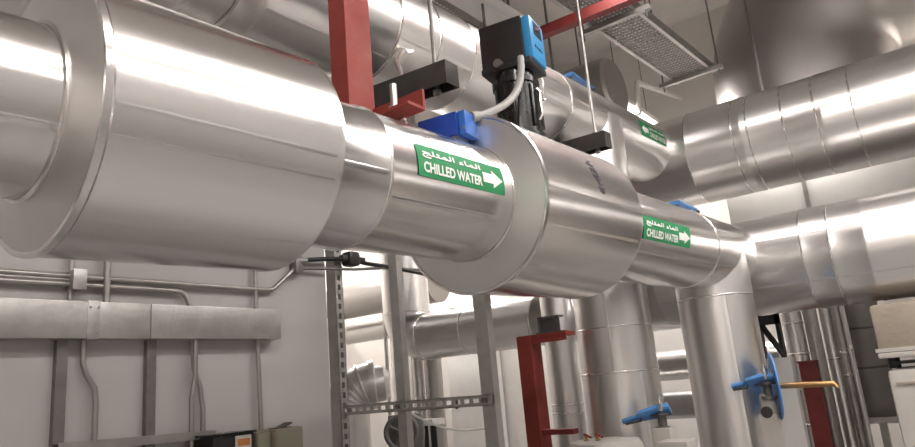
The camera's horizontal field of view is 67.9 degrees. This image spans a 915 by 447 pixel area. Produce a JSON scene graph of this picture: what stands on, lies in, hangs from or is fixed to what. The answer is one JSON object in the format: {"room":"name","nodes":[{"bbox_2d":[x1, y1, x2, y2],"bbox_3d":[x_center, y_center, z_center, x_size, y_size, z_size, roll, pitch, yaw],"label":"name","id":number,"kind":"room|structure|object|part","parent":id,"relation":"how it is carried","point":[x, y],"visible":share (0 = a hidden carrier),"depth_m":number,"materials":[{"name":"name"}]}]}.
{"room":"mechanical room","nodes":[
{"label":"mechanical room","id":0,"kind":"room"},
{"bbox_2d":[0,0,331,446],"bbox_3d":[-2.702,-1.054,1.916,0.200,6.600,5.860,-15,-16,35],"label":"wall","id":1,"kind":"structure","parent":0,"point":[295,381],"depth_m":3.10,"materials":[{"name":"paint"}]},
{"bbox_2d":[0,274,68,280],"bbox_3d":[-2.917,-0.066,1.034,0.016,0.018,4.460,-15,-16,35],"label":"conduit","id":2,"kind":"object","parent":1,"relation":"attached to","point":[1,275],"visible":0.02,"depth_m":2.66,"materials":[{"name":"metal"}]},
{"bbox_2d":[67,260,74,300],"bbox_3d":[-1.607,-0.081,2.848,0.022,0.840,0.022,-15,-16,35],"label":"conduit","id":3,"kind":"object","parent":1,"relation":"attached to","point":[71,262],"visible":0.02,"depth_m":2.77,"materials":[{"name":"metal"}]},
{"bbox_2d":[65,268,87,291],"bbox_3d":[-1.560,0.233,2.778,0.074,0.084,0.054,-15,-16,35],"label":"box","id":4,"kind":"object","parent":1,"relation":"attached to","point":[78,277],"visible":0.98,"depth_m":2.75,"materials":[{"name":"metal"}]},
{"bbox_3d":[-1.532,0.226,2.758,0.004,0.084,0.054,-15,-16,35],"label":"lid","id":5,"kind":"part","parent":4,"relation":"part of","materials":[{"name":"metal"}]},
{"bbox_2d":[80,340,98,439],"bbox_3d":[-1.465,0.919,2.681,0.022,0.920,0.079,-15,-16,35],"label":"conduit","id":6,"kind":"object","parent":1,"relation":"attached to","point":[94,435],"visible":0.88,"depth_m":2.74,"materials":[{"name":"metal"}]},
{"bbox_2d":[0,277,192,305],"bbox_3d":[-2.748,0.024,1.226,0.034,0.106,4.991,-15,-16,35],"label":"conduit","id":7,"kind":"object","parent":1,"relation":"attached to","point":[5,280],"visible":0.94,"depth_m":2.85,"materials":[{"name":"metal"}]},
{"bbox_2d":[102,262,110,301],"bbox_3d":[-1.514,-0.065,2.953,0.028,0.840,0.028,-15,-16,35],"label":"conduit","id":8,"kind":"object","parent":1,"relation":"attached to","point":[107,265],"visible":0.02,"depth_m":2.87,"materials":[{"name":"metal"}]},
{"bbox_2d":[49,340,216,446],"bbox_3d":[-1.327,0.995,2.833,0.068,1.020,0.686,-15,-16,35],"label":"wall frame","id":9,"kind":"object","parent":1,"relation":"attached to","point":[148,438],"visible":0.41,"depth_m":2.76,"materials":[{"name":"metal"}]},
{"bbox_3d":[-1.322,0.910,2.847,0.040,0.055,0.680,-15,-16,35],"label":"rail","id":10,"kind":"part","parent":9,"relation":"part of","materials":[{"name":"metal"}]},
{"bbox_2d":[0,298,280,340],"bbox_3d":[-2.586,0.160,1.382,0.091,0.156,5.448,-15,-16,35],"label":"cable trunking","id":11,"kind":"object","parent":1,"relation":"attached to","point":[21,319],"depth_m":2.87,"materials":[{"name":"metal"}]},
{"bbox_2d":[0,268,293,291],"bbox_3d":[-2.569,-0.075,1.517,0.024,0.174,5.638,-15,-16,35],"label":"conduit","id":12,"kind":"object","parent":1,"relation":"attached to","point":[290,272],"visible":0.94,"depth_m":3.04,"materials":[{"name":"metal"}]},
{"bbox_2d":[189,339,197,446],"bbox_3d":[-1.177,0.975,3.021,0.037,0.920,0.023,4,-16,-34],"label":"conduit","id":13,"kind":"object","parent":1,"relation":"attached to","point":[195,341],"visible":0.9,"depth_m":3.07,"materials":[{"name":"metal"}]},
{"bbox_2d":[190,340,204,430],"bbox_3d":[-1.173,0.983,3.061,0.022,0.921,0.077,-15,-16,35],"label":"conduit","id":14,"kind":"object","parent":1,"relation":"attached to","point":[199,385],"visible":0.74,"depth_m":3.11,"materials":[{"name":"metal"}]},
{"bbox_2d":[194,430,256,446],"bbox_3d":[-1.064,1.096,3.066,0.180,0.287,0.245,-15,-16,35],"label":"switch box","id":15,"kind":"object","parent":1,"relation":"attached to","point":[242,438],"visible":0.9,"depth_m":3.04,"materials":[{"name":"black plastic"}]},
{"bbox_2d":[195,430,256,437],"bbox_3d":[-1.076,0.961,3.098,0.180,0.009,0.245,-15,-16,35],"label":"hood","id":16,"kind":"object","parent":15,"relation":"attached to","point":[242,433],"depth_m":3.06,"materials":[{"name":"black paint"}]},
{"bbox_3d":[-0.964,1.094,3.060,0.006,0.270,0.085,-15,-16,35],"label":"plate","id":17,"kind":"part","parent":15,"relation":"part of","materials":[{"name":"paper"}]},
{"bbox_2d":[237,438,249,445],"bbox_3d":[-0.968,1.013,3.076,0.002,0.075,0.065,-15,-16,35],"label":"print","id":18,"kind":"object","parent":15,"relation":"attached to","point":[240,441],"depth_m":3.08},
{"bbox_2d":[253,271,257,308],"bbox_3d":[-1.046,0.234,3.509,0.022,0.440,0.022,-15,-16,35],"label":"conduit","id":19,"kind":"object","parent":1,"relation":"attached to","point":[255,277],"visible":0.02,"depth_m":3.48,"materials":[{"name":"metal"}]},
{"bbox_2d":[255,340,262,429],"bbox_3d":[-0.987,0.812,3.380,0.022,0.471,0.037,-15,-16,35],"label":"conduit","id":20,"kind":"object","parent":1,"relation":"attached to","point":[257,342],"visible":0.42,"depth_m":3.37,"materials":[{"name":"metal"}]},
{"bbox_2d":[254,431,270,446],"bbox_3d":[-0.962,1.128,3.208,0.165,0.272,0.080,-15,-16,35],"label":"enclosure","id":21,"kind":"object","parent":1,"relation":"attached to","point":[261,439],"visible":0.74,"depth_m":3.18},
{"bbox_3d":[-0.899,1.110,3.162,0.005,0.255,0.070,-15,-16,35],"label":"lid","id":22,"kind":"part","parent":21,"relation":"part of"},
{"bbox_2d":[256,426,302,446],"bbox_3d":[-0.872,1.140,3.302,0.195,0.278,0.160,-15,-16,35],"label":"enclosure","id":23,"kind":"object","parent":1,"relation":"attached to","point":[290,436],"visible":0.78,"depth_m":3.26,"materials":[{"name":"beige metal"}]},
{"bbox_2d":[268,422,291,428],"bbox_3d":[-0.860,0.988,3.299,0.060,0.037,0.098,-15,-16,35],"label":"tool","id":24,"kind":"object","parent":23,"relation":"on","point":[285,424],"visible":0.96,"depth_m":3.30,"materials":[{"name":"grey metal"}]},
{"bbox_3d":[-0.796,1.118,3.248,0.005,0.262,0.150,-15,-16,35],"label":"lid","id":25,"kind":"part","parent":23,"relation":"part of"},
{"bbox_2d":[289,256,307,274],"bbox_3d":[-0.880,0.229,3.734,0.100,0.095,0.070,4,-16,-33],"label":"conduit elbow","id":26,"kind":"object","parent":1,"relation":"attached to","point":[297,264],"visible":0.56,"depth_m":3.71,"materials":[{"name":"metal"}]},
{"bbox_2d":[303,267,419,270],"bbox_3d":[-0.529,0.280,4.206,0.066,0.113,1.164,-14,-16,33],"label":"cable","id":27,"kind":"object","parent":26,"relation":"attached to","point":[304,268],"visible":0.77,"depth_m":4.00,"materials":[{"name":"rubber"}]},
{"bbox_2d":[307,257,423,275],"bbox_3d":[-0.529,0.263,4.209,0.079,0.066,1.165,-14,-16,33],"label":"cable","id":28,"kind":"object","parent":26,"relation":"attached to","point":[310,259],"visible":0.65,"depth_m":4.13,"materials":[{"name":"black plastic"}]},
{"bbox_2d":[339,251,365,267],"bbox_3d":[-0.630,0.215,4.058,0.085,0.090,0.190,-15,-16,35],"label":"joint","id":29,"kind":"object","parent":28,"relation":"attached to","point":[351,259],"visible":0.97,"depth_m":4.02,"materials":[{"name":"black plastic"}]},
{"bbox_2d":[324,249,393,446],"bbox_3d":[-5.265,0.614,8.021,0.200,6.950,12.800,-15,-16,35],"label":"wall","id":30,"kind":"structure","parent":0,"point":[357,353],"depth_m":12.28,"materials":[{"name":"beige paint"}]},
{"bbox_2d":[328,0,728,123],"bbox_3d":[-0.328,-4.030,5.019,13.000,0.200,12.800,-15,-16,35],"label":"ceiling","id":31,"kind":"structure","parent":0,"point":[670,12],"depth_m":10.00,"materials":[{"name":"paint"}]},
{"bbox_2d":[328,0,425,122],"bbox_3d":[-0.463,-2.261,3.018,0.345,4.116,0.140,-15,-16,35],"label":"post","id":32,"kind":"object","parent":31,"relation":"hanging from","point":[349,26],"visible":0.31,"depth_m":2.66,"materials":[{"name":"red metal"}]},
{"bbox_3d":[-0.566,-2.247,3.094,0.090,4.090,0.140,-15,-16,35],"label":"post","id":33,"kind":"part","parent":32,"relation":"part of","materials":[{"name":"red metal"}]},
{"bbox_2d":[373,0,459,107],"bbox_3d":[-0.621,-2.295,3.862,1.055,3.650,0.106,-13,-15,29],"label":"hanger","id":34,"kind":"object","parent":31,"relation":"hanging from","point":[440,77],"visible":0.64,"depth_m":3.27,"materials":[{"name":"metal"}]},
{"bbox_3d":[-0.252,-2.378,3.652,0.022,3.650,0.021,-15,-16,35],"label":"rod","id":35,"kind":"part","parent":34,"relation":"part of","materials":[{"name":"metal"}]},
{"bbox_2d":[432,0,558,71],"bbox_3d":[-0.139,-2.670,7.314,0.640,1.400,4.200,-15,-16,35],"label":"cable tray","id":36,"kind":"object","parent":31,"relation":"hanging from","point":[443,4],"visible":0.12,"depth_m":7.01,"materials":[{"name":"metal"}]},
{"bbox_2d":[481,0,611,154],"bbox_3d":[0.510,-2.108,5.373,0.966,3.505,0.100,-14,-16,32],"label":"hanger","id":37,"kind":"object","parent":31,"relation":"hanging from","point":[596,142],"visible":0.51,"depth_m":4.80,"materials":[{"name":"metal"}]},
{"bbox_3d":[0.181,-2.027,5.587,0.022,3.505,0.021,-15,-16,35],"label":"rod","id":38,"kind":"part","parent":37,"relation":"part of","materials":[{"name":"metal"}]},
{"bbox_3d":[0.835,-2.187,5.162,0.022,3.505,0.021,-15,-16,35],"label":"rod","id":39,"kind":"part","parent":37,"relation":"part of","materials":[{"name":"metal"}]},
{"bbox_2d":[543,0,553,68],"bbox_3d":[0.806,-2.266,6.467,0.120,2.740,0.120,-15,-16,35],"label":"rod","id":40,"kind":"object","parent":31,"relation":"hanging from","point":[544,2],"visible":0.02,"depth_m":6.32,"materials":[{"name":"metal"}]},
{"bbox_2d":[507,0,641,39],"bbox_3d":[1.599,-2.885,5.260,3.202,2.240,0.080,-14,-16,33],"label":"steel beam","id":41,"kind":"structure","parent":31,"relation":"attached to","point":[604,7],"depth_m":5.44,"materials":[{"name":"red metal"}]},
{"bbox_2d":[561,3,627,109],"bbox_3d":[0.899,-2.071,8.259,2.010,2.300,0.760,-15,-16,35],"label":"duct","id":42,"kind":"object","parent":31,"relation":"hanging from","point":[607,80],"visible":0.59,"depth_m":7.41,"materials":[{"name":"metal"}]},
{"bbox_3d":[1.239,-2.309,8.039,0.020,2.000,0.760,-15,-16,35],"label":"hanger rod","id":43,"kind":"part","parent":42,"relation":"part of","materials":[{"name":"metal"}]},
{"bbox_2d":[628,98,635,114],"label":"ceiling light","id":44,"kind":"object","parent":31,"relation":"hanging from","point":[631,105],"depth_m":8.31,"materials":[{"name":"metal"}]},
{"bbox_3d":[2.155,-2.312,8.798,0.012,1.800,0.920,-15,-16,35],"label":"rod","id":45,"kind":"part","parent":44,"relation":"part of","materials":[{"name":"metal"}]},
{"bbox_2d":[550,0,722,91],"bbox_3d":[1.354,-2.699,6.245,0.674,2.100,3.549,-16,-17,38],"label":"cable tray","id":46,"kind":"object","parent":31,"relation":"hanging from","point":[636,9],"visible":0.91,"depth_m":6.45,"materials":[{"name":"metal"}]},
{"bbox_3d":[1.265,-1.782,6.141,0.030,0.090,3.502,-16,-17,38],"label":"rail","id":47,"kind":"part","parent":46,"relation":"part of","materials":[{"name":"metal"}]},
{"bbox_3d":[2.157,-2.442,7.609,0.017,2.100,0.017,3,-16,-30],"label":"rod","id":48,"kind":"part","parent":46,"relation":"part of","materials":[{"name":"metal"}]},
{"bbox_3d":[1.582,-1.865,5.911,0.030,0.090,3.502,-16,-17,38],"label":"rail","id":49,"kind":"part","parent":46,"relation":"part of","materials":[{"name":"metal"}]},
{"bbox_3d":[2.624,-2.565,7.271,0.017,2.100,0.017,3,-16,-30],"label":"rod","id":50,"kind":"part","parent":46,"relation":"part of","materials":[{"name":"metal"}]},
{"bbox_2d":[639,87,660,123],"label":"ceiling light","id":51,"kind":"object","parent":31,"relation":"hanging from","point":[648,117],"depth_m":8.76,"materials":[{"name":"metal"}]},
{"bbox_2d":[743,0,764,90],"bbox_3d":[2.753,-2.459,6.644,0.080,2.620,0.120,-15,-16,35],"label":"rod","id":52,"kind":"object","parent":31,"relation":"hanging from","point":[744,1],"visible":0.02,"depth_m":6.45,"materials":[{"name":"metal"}]},
{"bbox_2d":[713,0,914,103],"bbox_3d":[5.432,-2.464,6.357,6.043,2.874,1.822,-15,-16,35],"label":"duct","id":53,"kind":"object","parent":31,"relation":"hanging from","point":[795,40],"visible":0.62,"depth_m":6.73,"materials":[{"name":"silver metal"}]},
{"bbox_3d":[5.549,-2.767,4.482,0.060,3.512,0.910,-15,-16,35],"label":"hanger","id":54,"kind":"object","parent":31,"relation":"hanging from","visible":0},
{"bbox_2d":[630,44,914,205],"bbox_3d":[4.430,-1.183,5.072,6.690,0.898,0.898,-15,-16,35],"label":"pipe","id":55,"kind":"object","parent":54,"relation":"hanging from","point":[858,115],"visible":0.97,"depth_m":5.77,"materials":[{"name":"metal"}]},
{"bbox_3d":[5.116,-2.310,3.718,0.060,4.678,0.776,-15,-16,35],"label":"hanger","id":56,"kind":"object","parent":31,"relation":"hanging from","visible":0},
{"bbox_2d":[653,186,914,325],"bbox_3d":[4.250,-0.148,4.013,6.190,0.764,0.764,-15,-16,35],"label":"pipe","id":57,"kind":"object","parent":56,"relation":"hanging from","point":[861,249],"visible":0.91,"depth_m":4.79,"materials":[{"name":"metal"}]},
{"bbox_3d":[-0.100,-2.790,5.649,0.020,1.950,1.420,-15,-16,35],"label":"rod","id":58,"kind":"object","parent":31,"relation":"hanging from","visible":0},
{"bbox_2d":[445,0,523,24],"bbox_3d":[-0.002,-1.859,5.413,0.200,0.120,2.008,-16,-17,37],"label":"cable trunking","id":59,"kind":"object","parent":58,"relation":"hanging from","point":[496,11],"visible":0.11,"depth_m":5.66,"materials":[{"name":"grey metal"}]},
{"bbox_2d":[411,4,914,446],"bbox_3d":[3.891,0.115,9.338,13.400,6.950,0.200,-15,-16,35],"label":"wall","id":60,"kind":"structure","parent":0,"point":[699,93],"depth_m":10.12,"materials":[{"name":"beige paint"}]},
{"bbox_2d":[634,80,684,115],"bbox_3d":[2.753,-1.599,9.121,0.070,0.842,1.991,-15,-16,35],"label":"conduit","id":61,"kind":"object","parent":60,"relation":"attached to","point":[637,84],"visible":0.98,"depth_m":8.57,"materials":[{"name":"grey metal"}]},
{"bbox_2d":[727,157,914,223],"bbox_3d":[5.762,0.651,5.600,5.924,3.550,1.865,-15,-16,35],"label":"wall","id":62,"kind":"structure","parent":0,"point":[900,174],"depth_m":6.38,"materials":[{"name":"paint"}]},
{"bbox_3d":[3.599,-0.017,7.389,0.724,1.050,1.850,-15,-16,35],"label":"panel","id":63,"kind":"part","parent":62,"relation":"part of","materials":[{"name":"paint"}]},
{"bbox_3d":[4.649,-0.293,6.628,1.914,1.050,1.850,-15,-16,35],"label":"panel","id":64,"kind":"part","parent":62,"relation":"part of","materials":[{"name":"paint"}]},
{"bbox_3d":[0.256,2.533,3.443,13.000,0.150,12.800,-15,-16,35],"label":"floor","id":65,"kind":"structure","parent":0,"visible":0},
{"bbox_2d":[330,360,390,446],"bbox_3d":[-0.979,2.384,6.875,0.689,1.948,0.500,-3,-14,-8],"label":"jacketed elbow","id":66,"kind":"object","parent":65,"relation":"on","point":[367,383],"visible":0.51,"depth_m":6.84,"materials":[{"name":"aluminium"}]},
{"bbox_2d":[0,0,767,446],"bbox_3d":[-0.456,0.717,1.674,0.718,2.668,8.644,-15,-16,35],"label":"pipe","id":67,"kind":"object","parent":65,"relation":"on","point":[132,131],"visible":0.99,"depth_m":1.66,"materials":[{"name":"metal"}]},
{"bbox_3d":[-0.902,-0.235,1.446,0.592,0.592,0.036,-15,-16,35],"label":"plate","id":68,"kind":"part","parent":67,"relation":"part of","materials":[{"name":"metal"}]},
{"bbox_2d":[418,110,482,142],"bbox_3d":[-0.023,-0.341,2.674,0.253,0.188,0.154,-12,-15,26],"label":"junction box","id":69,"kind":"object","parent":67,"relation":"attached to","point":[462,125],"visible":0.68,"depth_m":2.61,"materials":[{"name":"blue plastic"}]},
{"bbox_2d":[481,55,524,115],"bbox_3d":[0.190,-0.575,2.833,0.049,0.375,0.344,-17,-18,42],"label":"conduit","id":70,"kind":"object","parent":69,"relation":"attached to","point":[510,99],"visible":0.92,"depth_m":2.85,"materials":[{"name":"grey plastic"}]},
{"bbox_3d":[0.040,-0.076,2.657,0.684,0.684,0.039,-15,-16,35],"label":"plate","id":71,"kind":"part","parent":67,"relation":"part of","materials":[{"name":"metal"}]},
{"bbox_2d":[479,15,546,136],"bbox_3d":[0.275,-0.622,3.128,0.261,0.612,0.235,-12,-15,25],"label":"valve actuator","id":72,"kind":"object","parent":67,"relation":"on","point":[501,43],"visible":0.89,"depth_m":3.07,"materials":[{"name":"black paint"}]},
{"bbox_3d":[0.263,-0.696,3.152,0.245,0.030,0.200,-12,-15,26],"label":"plate","id":73,"kind":"part","parent":72,"relation":"part of","materials":[{"name":"black plastic"}]},
{"bbox_2d":[668,200,699,212],"bbox_3d":[1.694,-0.036,4.994,0.100,0.207,0.520,-15,-16,35],"label":"lever","id":74,"kind":"object","parent":67,"relation":"on","point":[678,203],"visible":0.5,"depth_m":4.88,"materials":[{"name":"blue metal"}]},
{"bbox_2d":[326,279,448,415],"bbox_3d":[-1.075,2.537,10.579,2.300,3.392,0.544,-15,-16,35],"label":"horizontal pipe","id":75,"kind":"object","parent":65,"relation":"on","point":[362,299],"visible":0.25,"depth_m":10.78,"materials":[{"name":"metal"}]},
{"bbox_2d":[384,414,399,446],"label":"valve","id":76,"kind":"object","parent":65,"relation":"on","point":[391,432],"depth_m":5.68,"materials":[{"name":"grey metal"}]},
{"bbox_2d":[345,307,454,344],"bbox_3d":[-0.867,2.872,10.744,2.300,2.782,0.324,-15,-16,35],"label":"horizontal pipe","id":77,"kind":"object","parent":65,"relation":"on","point":[368,331],"visible":0.38,"depth_m":11.27,"materials":[{"name":"white aluminium"}]},
{"bbox_2d":[390,339,413,414],"bbox_3d":[-0.742,2.715,9.528,0.280,2.500,0.280,-15,-16,35],"label":"vertical pipe","id":78,"kind":"object","parent":65,"relation":"on","point":[391,342],"visible":0.02,"depth_m":9.59,"materials":[{"name":"metal"}]},
{"bbox_2d":[148,0,669,446],"bbox_3d":[0.249,-0.713,4.410,0.627,6.590,5.396,-15,-16,35],"label":"pipe","id":79,"kind":"object","parent":65,"relation":"on","point":[620,372],"visible":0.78,"depth_m":4.67,"materials":[{"name":"metal"}]},
{"bbox_2d":[563,72,594,90],"bbox_3d":[1.067,-1.133,5.805,0.100,0.216,0.501,-15,-16,35],"label":"lever","id":80,"kind":"object","parent":79,"relation":"on","point":[571,75],"visible":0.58,"depth_m":5.72,"materials":[{"name":"blue metal"}]},
{"bbox_2d":[325,250,504,446],"bbox_3d":[-0.232,1.165,3.518,1.160,2.620,0.140,-15,-16,35],"label":"frame","id":81,"kind":"object","parent":65,"relation":"on","point":[489,399],"visible":0.93,"depth_m":3.66,"materials":[{"name":"metal"}]},
{"bbox_2d":[412,413,484,431],"bbox_3d":[-0.044,1.021,3.526,0.507,0.122,0.012,-13,-15,28],"label":"cable","id":82,"kind":"object","parent":81,"relation":"attached to","point":[413,414],"visible":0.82,"depth_m":3.52,"materials":[{"name":"white plastic"}]},
{"bbox_2d":[412,413,424,446],"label":"pipe","id":83,"kind":"object","parent":65,"relation":"on","point":[418,425],"depth_m":5.95,"materials":[{"name":"grey metal"}]},
{"bbox_2d":[411,357,429,442],"bbox_3d":[-0.488,2.648,9.345,0.200,2.500,0.200,-15,-16,35],"label":"vertical pipe","id":84,"kind":"object","parent":65,"relation":"on","point":[417,365],"visible":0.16,"depth_m":9.37,"materials":[{"name":"metal"}]},
{"bbox_2d":[423,418,444,446],"bbox_3d":[-0.316,2.669,6.917,0.450,1.300,0.200,-15,-16,35],"label":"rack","id":85,"kind":"object","parent":65,"relation":"on","point":[433,429],"visible":0.27,"depth_m":6.91,"materials":[{"name":"metal"}]},
{"bbox_2d":[423,418,444,425],"bbox_3d":[-0.370,2.069,7.061,0.450,0.060,0.200,-15,-16,35],"label":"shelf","id":86,"kind":"object","parent":85,"relation":"attached to","point":[438,421],"depth_m":6.92,"materials":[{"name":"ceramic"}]},
{"bbox_2d":[424,358,447,446],"bbox_3d":[-0.281,2.579,9.133,0.240,2.500,0.240,-15,-16,35],"label":"vertical pipe","id":87,"kind":"object","parent":65,"relation":"on","point":[432,368],"visible":0.49,"depth_m":9.11,"materials":[{"name":"silver metal"}]},
{"bbox_2d":[447,304,508,446],"bbox_3d":[0.298,2.807,11.157,0.800,2.900,0.460,-15,-16,35],"label":"wall","id":88,"kind":"structure","parent":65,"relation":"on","point":[464,377],"depth_m":11.02,"materials":[{"name":"paint"}]},
{"bbox_3d":[0.188,2.782,11.014,0.660,2.700,0.025,-15,-16,35],"label":"door","id":89,"kind":"part","parent":88,"relation":"part of","materials":[{"name":"paint"}]},
{"bbox_2d":[379,115,680,359],"bbox_3d":[0.736,0.123,8.072,4.347,6.590,0.634,-15,-16,35],"label":"horizontal pipe","id":90,"kind":"object","parent":65,"relation":"on","point":[450,333],"visible":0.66,"depth_m":8.21,"materials":[{"name":"metal"}]},
{"bbox_3d":[-0.846,-0.745,9.438,0.620,4.000,0.620,-15,-16,35],"label":"leg","id":91,"kind":"part","parent":90,"relation":"part of","materials":[{"name":"metal"}]},
{"bbox_2d":[516,314,578,446],"bbox_3d":[0.705,1.701,4.896,0.490,2.060,0.280,-15,-16,35],"label":"stand","id":92,"kind":"object","parent":65,"relation":"on","point":[536,414],"visible":1,"depth_m":5.02,"materials":[{"name":"red paint"}]},
{"bbox_3d":[0.620,1.793,4.946,0.120,1.920,0.150,-15,-16,35],"label":"post","id":93,"kind":"part","parent":92,"relation":"part of","materials":[{"name":"red metal"}]},
{"bbox_3d":[0.658,0.858,5.076,0.420,0.065,0.140,-15,-16,35],"label":"arm","id":94,"kind":"part","parent":92,"relation":"part of","materials":[{"name":"red paint"}]},
{"bbox_3d":[0.736,1.496,4.882,0.260,0.035,0.080,-15,-16,35],"label":"arm","id":95,"kind":"part","parent":92,"relation":"part of","materials":[{"name":"red paint"}]},
{"bbox_2d":[539,297,588,446],"bbox_3d":[1.124,1.863,6.888,0.340,2.600,0.340,-15,-16,35],"label":"vertical pipe","id":96,"kind":"object","parent":65,"relation":"on","point":[563,366],"visible":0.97,"depth_m":6.83,"materials":[{"name":"metal"}]},
{"bbox_2d":[569,436,643,446],"bbox_3d":[1.001,1.964,4.241,0.480,1.195,0.480,-15,-16,35],"label":"fitting","id":97,"kind":"object","parent":65,"relation":"on","point":[615,441],"visible":0.94,"depth_m":4.23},
{"bbox_2d":[583,433,591,440],"bbox_3d":[0.833,1.377,4.344,0.057,0.068,0.036,-15,-16,35],"label":"valve","id":98,"kind":"object","parent":97,"relation":"on","point":[586,436],"visible":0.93,"depth_m":4.34,"materials":[{"name":"gold metal"}]},
{"bbox_2d":[594,433,602,440],"bbox_3d":[0.896,1.361,4.298,0.057,0.068,0.036,-15,-16,35],"label":"valve","id":99,"kind":"object","parent":97,"relation":"on","point":[596,434],"visible":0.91,"depth_m":4.29,"materials":[{"name":"gold metal"}]},
{"bbox_2d":[622,396,676,446],"bbox_3d":[1.299,1.835,4.309,0.322,1.425,0.147,-15,-16,35],"label":"valve","id":100,"kind":"object","parent":65,"relation":"on","point":[658,410],"visible":1,"depth_m":4.37,"materials":[{"name":"blue metal"}]},
{"bbox_3d":[1.232,1.243,4.434,0.325,0.118,0.094,-10,-14,20],"label":"lever","id":101,"kind":"part","parent":100,"relation":"part of","materials":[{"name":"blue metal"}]},
{"bbox_3d":[1.316,1.170,4.415,0.068,0.090,0.068,-15,-16,35],"label":"stem","id":102,"kind":"part","parent":100,"relation":"part of","materials":[{"name":"silver metal"}]},
{"bbox_3d":[1.322,1.239,4.399,0.140,0.008,0.140,-15,-16,35],"label":"notch plate","id":103,"kind":"part","parent":100,"relation":"part of","materials":[{"name":"grey metal"}]},
{"bbox_2d":[656,438,697,446],"bbox_3d":[1.389,1.889,4.019,0.200,1.170,0.180,-15,-16,35],"label":"fitting","id":104,"kind":"object","parent":65,"relation":"on","point":[674,442],"visible":1,"depth_m":4.10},
{"bbox_2d":[663,390,695,418],"bbox_3d":[2.477,2.298,6.550,1.450,1.367,0.274,-15,-16,35],"label":"horizontal pipe","id":105,"kind":"object","parent":65,"relation":"on","point":[681,404],"visible":0.02,"depth_m":6.71,"materials":[{"name":"metal"}]},
{"bbox_2d":[656,340,780,380],"bbox_3d":[2.671,2.145,6.873,1.450,1.781,0.322,-15,-16,35],"label":"horizontal pipe","id":106,"kind":"object","parent":65,"relation":"on","point":[672,365],"visible":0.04,"depth_m":7.12,"materials":[{"name":"metal"}]},
{"bbox_2d":[731,353,839,446],"bbox_3d":[2.056,1.596,4.047,0.343,1.636,0.545,0,-14,-19],"label":"valve","id":107,"kind":"object","parent":65,"relation":"on","point":[771,417],"visible":1,"depth_m":4.20,"materials":[{"name":"blue metal"}]},
{"bbox_3d":[1.881,1.000,4.314,0.273,0.091,0.097,-15,-16,35],"label":"lever","id":108,"kind":"part","parent":107,"relation":"part of","materials":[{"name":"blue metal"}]},
{"bbox_3d":[1.936,0.939,4.284,0.068,0.090,0.068,-15,-16,35],"label":"stem","id":109,"kind":"part","parent":107,"relation":"part of","materials":[{"name":"silver metal"}]},
{"bbox_2d":[766,357,810,446],"bbox_3d":[2.747,1.909,5.530,0.250,1.600,0.120,-15,-16,35],"label":"enclosure","id":110,"kind":"object","parent":65,"relation":"on","point":[794,422],"visible":0.55,"depth_m":5.54,"materials":[{"name":"metal"}]},
{"bbox_2d":[758,313,786,358],"bbox_3d":[2.655,0.941,5.764,0.204,0.400,0.085,-15,-16,35],"label":"bracket","id":111,"kind":"object","parent":110,"relation":"on","point":[773,319],"visible":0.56,"depth_m":5.73,"materials":[{"name":"metal"}]},
{"bbox_2d":[779,311,814,446],"bbox_3d":[3.185,1.590,6.190,0.200,2.450,0.200,2,-15,-28],"label":"vertical pipe","id":112,"kind":"object","parent":65,"relation":"on","point":[792,325],"visible":0.48,"depth_m":6.23,"materials":[{"name":"metal"}]},
{"bbox_2d":[796,360,834,446],"bbox_3d":[3.166,1.968,5.835,0.160,1.555,0.120,-15,-16,35],"label":"stand","id":113,"kind":"object","parent":65,"relation":"on","point":[809,370],"visible":1,"depth_m":5.89,"materials":[{"name":"red paint"}]},
{"bbox_3d":[3.099,1.222,6.014,0.160,0.015,0.120,-15,-16,35],"label":"cap plate","id":114,"kind":"part","parent":113,"relation":"part of","materials":[{"name":"red paint"}]},
{"bbox_2d":[802,309,844,446],"bbox_3d":[3.316,1.555,6.096,0.130,2.450,0.130,2,-15,-28],"label":"vertical pipe","id":115,"kind":"object","parent":65,"relation":"on","point":[816,346],"visible":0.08,"depth_m":6.11,"materials":[{"name":"metal"}]},
{"bbox_2d":[817,307,859,446],"bbox_3d":[3.441,1.537,6.066,0.120,2.450,0.120,-1,-14,-18],"label":"vertical pipe","id":116,"kind":"object","parent":65,"relation":"on","point":[837,373],"visible":0.81,"depth_m":6.06,"materials":[{"name":"metal"}]},
{"bbox_2d":[830,306,868,446],"bbox_3d":[3.482,1.512,5.975,0.080,2.450,0.080,-3,-14,-9],"label":"vertical pipe","id":117,"kind":"object","parent":65,"relation":"on","point":[837,322],"visible":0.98,"depth_m":5.99,"materials":[{"name":"metal"}]},
{"bbox_2d":[838,306,874,446],"bbox_3d":[3.518,1.496,5.925,0.054,2.450,0.054,-3,-14,-9],"label":"vertical pipe","id":118,"kind":"object","parent":65,"relation":"on","point":[850,348],"visible":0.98,"depth_m":5.95,"materials":[{"name":"metal"}]},
{"bbox_2d":[844,301,898,446],"bbox_3d":[3.789,1.509,6.121,0.450,2.470,0.400,-15,-16,35],"label":"duct","id":119,"kind":"object","parent":65,"relation":"on","point":[873,371],"visible":0.5,"depth_m":6.04,"materials":[{"name":"metal"}]},
{"bbox_3d":[3.852,2.211,5.952,0.450,1.020,0.400,-15,-16,35],"label":"support plate","id":120,"kind":"part","parent":119,"relation":"part of","materials":[{"name":"metal"}]},
{"bbox_2d":[888,366,914,446],"bbox_3d":[3.650,1.590,4.235,1.340,1.460,0.628,-15,-16,35],"label":"cabinet","id":121,"kind":"object","parent":65,"relation":"on","point":[902,380],"visible":0.89,"depth_m":4.46,"materials":[{"name":"beige metal"}]},
{"bbox_2d":[870,300,914,368],"bbox_3d":[3.551,0.673,4.462,1.375,0.431,0.640,-15,-16,35],"label":"cabinet","id":122,"kind":"object","parent":121,"relation":"on","point":[893,323],"visible":1,"depth_m":4.55,"materials":[{"name":"beige metal"}]}
]}

